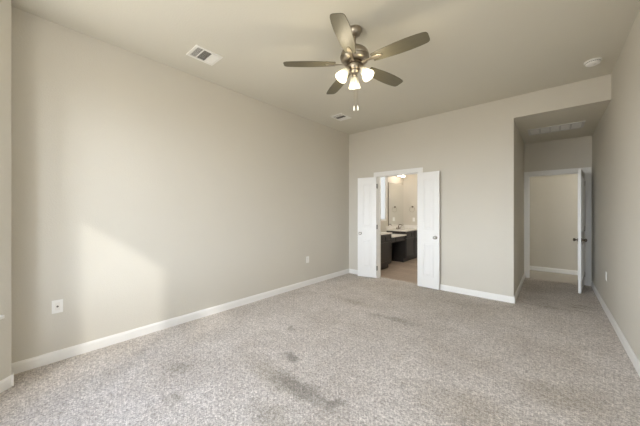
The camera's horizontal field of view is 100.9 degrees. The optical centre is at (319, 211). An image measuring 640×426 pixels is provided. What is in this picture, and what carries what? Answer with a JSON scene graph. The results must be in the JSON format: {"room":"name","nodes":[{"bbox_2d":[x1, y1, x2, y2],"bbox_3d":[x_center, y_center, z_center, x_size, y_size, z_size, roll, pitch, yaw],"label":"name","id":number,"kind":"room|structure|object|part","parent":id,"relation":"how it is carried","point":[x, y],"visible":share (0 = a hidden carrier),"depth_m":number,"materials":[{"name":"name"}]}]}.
{"room":"empty bedroom","nodes":[
{"label":"empty bedroom","id":0,"kind":"room"},
{"bbox_2d":[0,0,10,380],"bbox_3d":[-2.353,-0.172,1.281,0.120,2.991,1.435,0,0,-4],"label":"wall","id":1,"kind":"structure","parent":0,"point":[5,5],"depth_m":1.96,"materials":[{"name":"paint"}]},
{"bbox_2d":[0,372,13,392],"bbox_3d":[-2.287,1.277,1.302,0.036,0.092,1.467,0,0,-5],"label":"baseboard","id":2,"kind":"structure","parent":1,"relation":"attached to","point":[8,382],"depth_m":1.97,"materials":[{"name":"white paint"}]},
{"bbox_2d":[11,6,348,362],"bbox_3d":[-1.021,-0.172,3.931,0.115,2.991,4.873,0,0,41],"label":"wall","id":3,"kind":"structure","parent":0,"point":[145,191],"depth_m":2.83,"materials":[{"name":"paint"}]},
{"bbox_2d":[52,299,62,313],"bbox_3d":[-2.324,0.839,2.340,0.018,0.116,0.072,0,0,41],"label":"outlet","id":4,"kind":"object","parent":3,"relation":"attached to","point":[57,305],"visible":1,"depth_m":2.34,"materials":[{"name":"white plastic"}]},
{"bbox_2d":[11,269,348,373],"bbox_3d":[-0.934,1.277,3.931,0.015,0.092,4.758,0,0,41],"label":"baseboard","id":5,"kind":"structure","parent":3,"relation":"attached to","point":[48,358],"depth_m":2.83,"materials":[{"name":"white paint"}]},
{"bbox_2d":[0,258,639,425],"bbox_3d":[2.020,1.353,2.700,6.515,0.060,9.025,0,0,41],"label":"floor","id":6,"kind":"structure","parent":0,"point":[349,349],"depth_m":2.24,"materials":[{"name":"carpet"}]},
{"bbox_2d":[381,234,391,269],"bbox_3d":[1.260,0.923,6.149,0.594,0.807,0.715,0,0,41],"label":"vanity cabinet","id":7,"kind":"object","parent":6,"relation":"on","point":[386,245],"visible":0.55,"depth_m":6.07,"materials":[{"name":"black wood"}]},
{"bbox_3d":[1.451,0.611,5.981,0.019,0.155,0.691,0,0,41],"label":"drawer","id":8,"kind":"part","parent":7,"relation":"part of","materials":[{"name":"brown wood"}]},
{"bbox_3d":[1.451,0.951,5.981,0.019,0.495,0.691,0,0,41],"label":"door","id":9,"kind":"part","parent":7,"relation":"part of","materials":[{"name":"brown wood"}]},
{"bbox_2d":[391,236,404,242],"bbox_3d":[1.762,0.971,6.743,0.568,0.704,0.836,0,0,41],"label":"makeup desk","id":10,"kind":"object","parent":6,"relation":"on","point":[402,238],"visible":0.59,"depth_m":6.56,"materials":[{"name":"black wood"}]},
{"bbox_2d":[391,234,406,237],"bbox_3d":[1.763,0.603,6.740,0.575,0.030,0.818,0,0,41],"label":"countertop","id":11,"kind":"structure","parent":10,"relation":"on","point":[392,235],"depth_m":6.58,"materials":[{"name":"white stone"}]},
{"bbox_2d":[387,230,416,261],"bbox_3d":[2.411,0.923,7.465,0.594,0.807,1.102,0,0,41],"label":"vanity cabinet","id":12,"kind":"object","parent":6,"relation":"on","point":[406,250],"visible":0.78,"depth_m":7.06,"materials":[{"name":"black wood"}]},
{"bbox_2d":[386,225,416,231],"bbox_3d":[2.400,0.458,7.468,0.575,0.120,1.112,0,0,41],"label":"countertop","id":13,"kind":"structure","parent":12,"relation":"on","point":[405,228],"depth_m":7.48,"materials":[{"name":"white stone"}]},
{"bbox_3d":[2.421,0.611,7.090,0.019,0.155,0.527,0,0,41],"label":"drawer","id":14,"kind":"part","parent":12,"relation":"part of","materials":[{"name":"brown wood"}]},
{"bbox_3d":[2.421,0.951,7.090,0.019,0.495,0.527,0,0,41],"label":"door","id":15,"kind":"part","parent":12,"relation":"part of","materials":[{"name":"brown wood"}]},
{"bbox_3d":[2.784,0.951,7.505,0.019,0.495,0.527,0,0,41],"label":"door","id":16,"kind":"part","parent":12,"relation":"part of","materials":[{"name":"brown wood"}]},
{"bbox_2d":[11,0,639,134],"bbox_3d":[0.179,-1.718,2.294,4.077,0.100,5.988,0,0,41],"label":"ceiling","id":17,"kind":"structure","parent":0,"point":[477,52],"depth_m":2.57,"materials":[{"name":"paint"}]},
{"bbox_2d":[186,44,222,65],"bbox_3d":[-1.229,-1.663,2.818,0.250,0.009,0.285,0,0,41],"label":"ceiling vent","id":18,"kind":"object","parent":17,"relation":"in","point":[200,53],"visible":1,"depth_m":2.81,"materials":[{"name":"white metal"}]},
{"bbox_2d":[330,113,350,120],"bbox_3d":[0.369,-1.663,4.652,0.250,0.009,0.300,0,0,41],"label":"ceiling vent","id":19,"kind":"object","parent":17,"relation":"in","point":[341,116],"visible":1,"depth_m":4.65,"materials":[{"name":"white metal"}]},
{"bbox_2d":[283,13,429,110],"bbox_3d":[0.354,-1.296,2.406,1.225,0.744,1.251,0,0,41],"label":"ceiling fan","id":20,"kind":"object","parent":17,"relation":"hanging from","point":[353,56],"visible":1,"depth_m":2.34,"materials":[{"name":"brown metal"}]},
{"bbox_3d":[-0.096,-1.353,2.422,0.475,0.029,0.136,0,0,0],"label":"blade","id":21,"kind":"part","parent":20,"relation":"part of","materials":[{"name":"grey wood"}]},
{"bbox_3d":[0.191,-1.353,2.813,0.136,0.029,0.475,0,0,-18],"label":"blade","id":22,"kind":"part","parent":20,"relation":"part of","materials":[{"name":"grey wood"}]},
{"bbox_3d":[0.203,-1.232,2.372,0.129,0.136,0.115,0,0,-23],"label":"lamp shade","id":23,"kind":"part","parent":20,"relation":"part of","materials":[{"name":"white glass"}]},
{"bbox_3d":[0.187,-1.353,2.028,0.136,0.029,0.475,0,0,18],"label":"blade","id":24,"kind":"part","parent":20,"relation":"part of","materials":[{"name":"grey wood"}]},
{"bbox_3d":[0.332,-1.232,2.543,0.115,0.136,0.129,0,0,7],"label":"lamp shade","id":25,"kind":"part","parent":20,"relation":"part of","materials":[{"name":"white glass"}]},
{"bbox_3d":[0.415,-1.232,2.345,0.129,0.136,0.115,0,0,37],"label":"lamp shade","id":26,"kind":"part","parent":20,"relation":"part of","materials":[{"name":"white glass"}]},
{"bbox_3d":[0.651,-1.353,2.661,0.475,0.029,0.136,0,0,-36],"label":"blade","id":27,"kind":"part","parent":20,"relation":"part of","materials":[{"name":"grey wood"}]},
{"bbox_3d":[0.649,-1.353,2.176,0.475,0.029,0.136,0,0,36],"label":"blade","id":28,"kind":"part","parent":20,"relation":"part of","materials":[{"name":"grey wood"}]},
{"bbox_2d":[584,57,602,66],"bbox_3d":[3.021,-1.645,2.925,0.148,0.046,0.148,0,0,41],"label":"smoke detector","id":29,"kind":"object","parent":17,"relation":"attached to","point":[592,62],"visible":1,"depth_m":2.90,"materials":[{"name":"white plastic"}]},
{"bbox_2d":[381,176,402,231],"bbox_3d":[1.545,-0.027,7.018,0.115,2.700,2.922,0,0,41],"label":"wall","id":30,"kind":"structure","parent":0,"point":[392,179],"depth_m":7.30,"materials":[{"name":"paint"}]},
{"bbox_2d":[381,177,386,220],"bbox_3d":[1.597,-0.392,7.059,0.050,1.290,0.690,0,0,41],"label":"window","id":31,"kind":"structure","parent":30,"relation":"in","point":[383,179],"depth_m":7.22,"materials":[{"name":"white paint"}]},
{"bbox_3d":[1.596,-0.392,7.061,0.005,1.190,0.590,0,0,41],"label":"pane","id":32,"kind":"part","parent":31,"relation":"part of","materials":[{"name":"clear glass"}]},
{"bbox_2d":[386,225,403,229],"bbox_3d":[2.190,0.443,7.651,0.018,0.090,1.112,0,0,41],"label":"backsplash","id":33,"kind":"structure","parent":30,"relation":"attached to","point":[400,226],"depth_m":7.58,"materials":[{"name":"white stone"}]},
{"bbox_2d":[388,182,403,225],"bbox_3d":[2.221,-0.211,7.692,0.014,1.212,1.008,0,0,41],"label":"wall mirror","id":34,"kind":"object","parent":30,"relation":"attached to","point":[395,191],"visible":1,"depth_m":7.66,"materials":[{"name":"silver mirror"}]},
{"bbox_3d":[1.897,-0.211,7.322,0.014,1.212,0.024,0,0,41],"label":"edge trim","id":35,"kind":"part","parent":34,"relation":"part of","materials":[{"name":"brown metal"}]},
{"bbox_2d":[403,174,416,224],"bbox_3d":[3.590,-0.027,7.246,2.892,2.700,0.115,0,0,41],"label":"wall","id":36,"kind":"structure","parent":0,"point":[409,181],"depth_m":7.93,"materials":[{"name":"paint"}]},
{"bbox_2d":[349,74,610,296],"bbox_3d":[2.069,-0.172,4.542,3.962,2.991,0.115,0,0,41],"label":"wall","id":37,"kind":"structure","parent":0,"point":[472,148],"depth_m":4.20,"materials":[{"name":"paint"}]},
{"bbox_2d":[358,177,377,277],"bbox_3d":[0.955,0.312,5.326,0.402,1.998,0.168,0,0,27],"label":"door","id":38,"kind":"structure","parent":37,"relation":"in","point":[367,187],"depth_m":5.30,"materials":[{"name":"white paint"}]},
{"bbox_3d":[0.951,-0.127,5.328,0.202,0.900,0.057,0,0,27],"label":"panel","id":39,"kind":"part","parent":38,"relation":"part of","materials":[{"name":"white paint"}]},
{"bbox_3d":[0.951,0.828,5.328,0.202,0.590,0.057,0,0,27],"label":"panel","id":40,"kind":"part","parent":38,"relation":"part of","materials":[{"name":"white paint"}]},
{"bbox_2d":[374,167,422,277],"bbox_3d":[1.494,0.269,5.044,0.975,2.109,0.149,0,0,41],"label":"door frame","id":41,"kind":"structure","parent":37,"relation":"attached to","point":[378,175],"depth_m":5.27,"materials":[{"name":"white paint"}]},
{"bbox_2d":[417,171,439,289],"bbox_3d":[1.870,0.312,4.574,0.388,1.998,0.168,0,0,44],"label":"door","id":42,"kind":"structure","parent":37,"relation":"in","point":[428,183],"depth_m":4.54,"materials":[{"name":"white paint"}]},
{"bbox_3d":[1.873,-0.127,4.571,0.188,0.900,0.057,0,0,44],"label":"panel","id":43,"kind":"part","parent":42,"relation":"part of","materials":[{"name":"white paint"}]},
{"bbox_3d":[1.873,0.828,4.571,0.188,0.590,0.057,0,0,44],"label":"panel","id":44,"kind":"part","parent":42,"relation":"part of","materials":[{"name":"white paint"}]},
{"bbox_2d":[349,269,514,303],"bbox_3d":[1.721,1.277,4.759,2.891,0.092,0.015,0,0,41],"label":"baseboard","id":45,"kind":"structure","parent":37,"relation":"attached to","point":[504,298],"depth_m":4.13,"materials":[{"name":"white paint"}]},
{"bbox_2d":[514,120,523,294],"bbox_3d":[3.455,-0.018,4.657,0.115,2.681,1.885,0,0,41],"label":"wall","id":46,"kind":"structure","parent":0,"point":[518,142],"depth_m":4.39,"materials":[{"name":"paint"}]},
{"bbox_2d":[514,273,524,301],"bbox_3d":[3.466,1.277,4.571,0.015,0.092,2.000,0,0,41],"label":"baseboard","id":47,"kind":"structure","parent":46,"relation":"attached to","point":[523,277],"depth_m":4.37,"materials":[{"name":"white paint"}]},
{"bbox_2d":[530,174,577,270],"bbox_3d":[6.040,-0.027,5.024,3.523,2.700,0.115,0,0,41],"label":"wall","id":48,"kind":"structure","parent":0,"point":[554,198],"depth_m":5.76,"materials":[{"name":"paint"}]},
{"bbox_2d":[530,266,577,274],"bbox_3d":[6.004,1.277,4.968,3.503,0.092,0.015,0,0,41],"label":"baseboard","id":49,"kind":"structure","parent":48,"relation":"attached to","point":[546,269],"depth_m":5.75,"materials":[{"name":"white paint"}]},
{"bbox_2d":[524,135,591,280],"bbox_3d":[4.473,-0.018,5.095,1.071,2.681,0.115,0,0,41],"label":"wall","id":50,"kind":"structure","parent":0,"point":[570,153],"depth_m":4.97,"materials":[{"name":"paint"}]},
{"bbox_2d":[524,167,590,285],"bbox_3d":[4.509,0.264,5.064,0.958,2.119,0.149,0,0,41],"label":"door frame","id":51,"kind":"structure","parent":50,"relation":"attached to","point":[587,170],"depth_m":4.92,"materials":[{"name":"white paint"}]},
{"bbox_2d":[573,169,586,292],"bbox_3d":[4.465,0.312,4.512,0.794,1.998,0.168,0,0,-42],"label":"door","id":52,"kind":"structure","parent":50,"relation":"in","point":[581,181],"depth_m":4.29,"materials":[{"name":"white paint"}]},
{"bbox_3d":[4.342,-0.127,4.401,0.232,0.900,0.057,0,0,-42],"label":"panel","id":53,"kind":"part","parent":52,"relation":"part of","materials":[{"name":"white paint"}]},
{"bbox_3d":[4.342,0.828,4.401,0.232,0.590,0.057,0,0,-42],"label":"panel","id":54,"kind":"part","parent":52,"relation":"part of","materials":[{"name":"white paint"}]},
{"bbox_3d":[4.580,0.828,4.618,0.232,0.590,0.057,0,0,-42],"label":"panel","id":55,"kind":"part","parent":52,"relation":"part of","materials":[{"name":"white paint"}]},
{"bbox_3d":[4.580,-0.127,4.618,0.232,0.900,0.057,0,0,-42],"label":"panel","id":56,"kind":"part","parent":52,"relation":"part of","materials":[{"name":"white paint"}]},
{"bbox_2d":[515,102,609,143],"bbox_3d":[3.896,-1.408,4.348,1.186,0.100,2.000,0,0,41],"label":"ceiling","id":57,"kind":"structure","parent":0,"point":[591,115],"depth_m":4.02,"materials":[{"name":"paint"}]},
{"bbox_2d":[528,121,584,135],"bbox_3d":[3.830,-1.352,4.309,0.680,0.012,0.400,0,0,41],"label":"ceiling vent","id":58,"kind":"object","parent":57,"relation":"in","point":[575,125],"visible":1,"depth_m":4.28,"materials":[{"name":"white plastic"}]},
{"bbox_2d":[592,9,639,360],"bbox_3d":[2.328,-0.172,1.742,0.115,2.991,7.988,0,0,41],"label":"wall","id":59,"kind":"structure","parent":0,"point":[616,137],"depth_m":2.77,"materials":[{"name":"paint"}]},
{"bbox_2d":[591,281,639,376],"bbox_3d":[2.439,1.277,1.967,0.015,0.092,7.273,0,0,41],"label":"baseboard","id":60,"kind":"structure","parent":59,"relation":"attached to","point":[636,363],"depth_m":2.73,"materials":[{"name":"white paint"}]}
]}

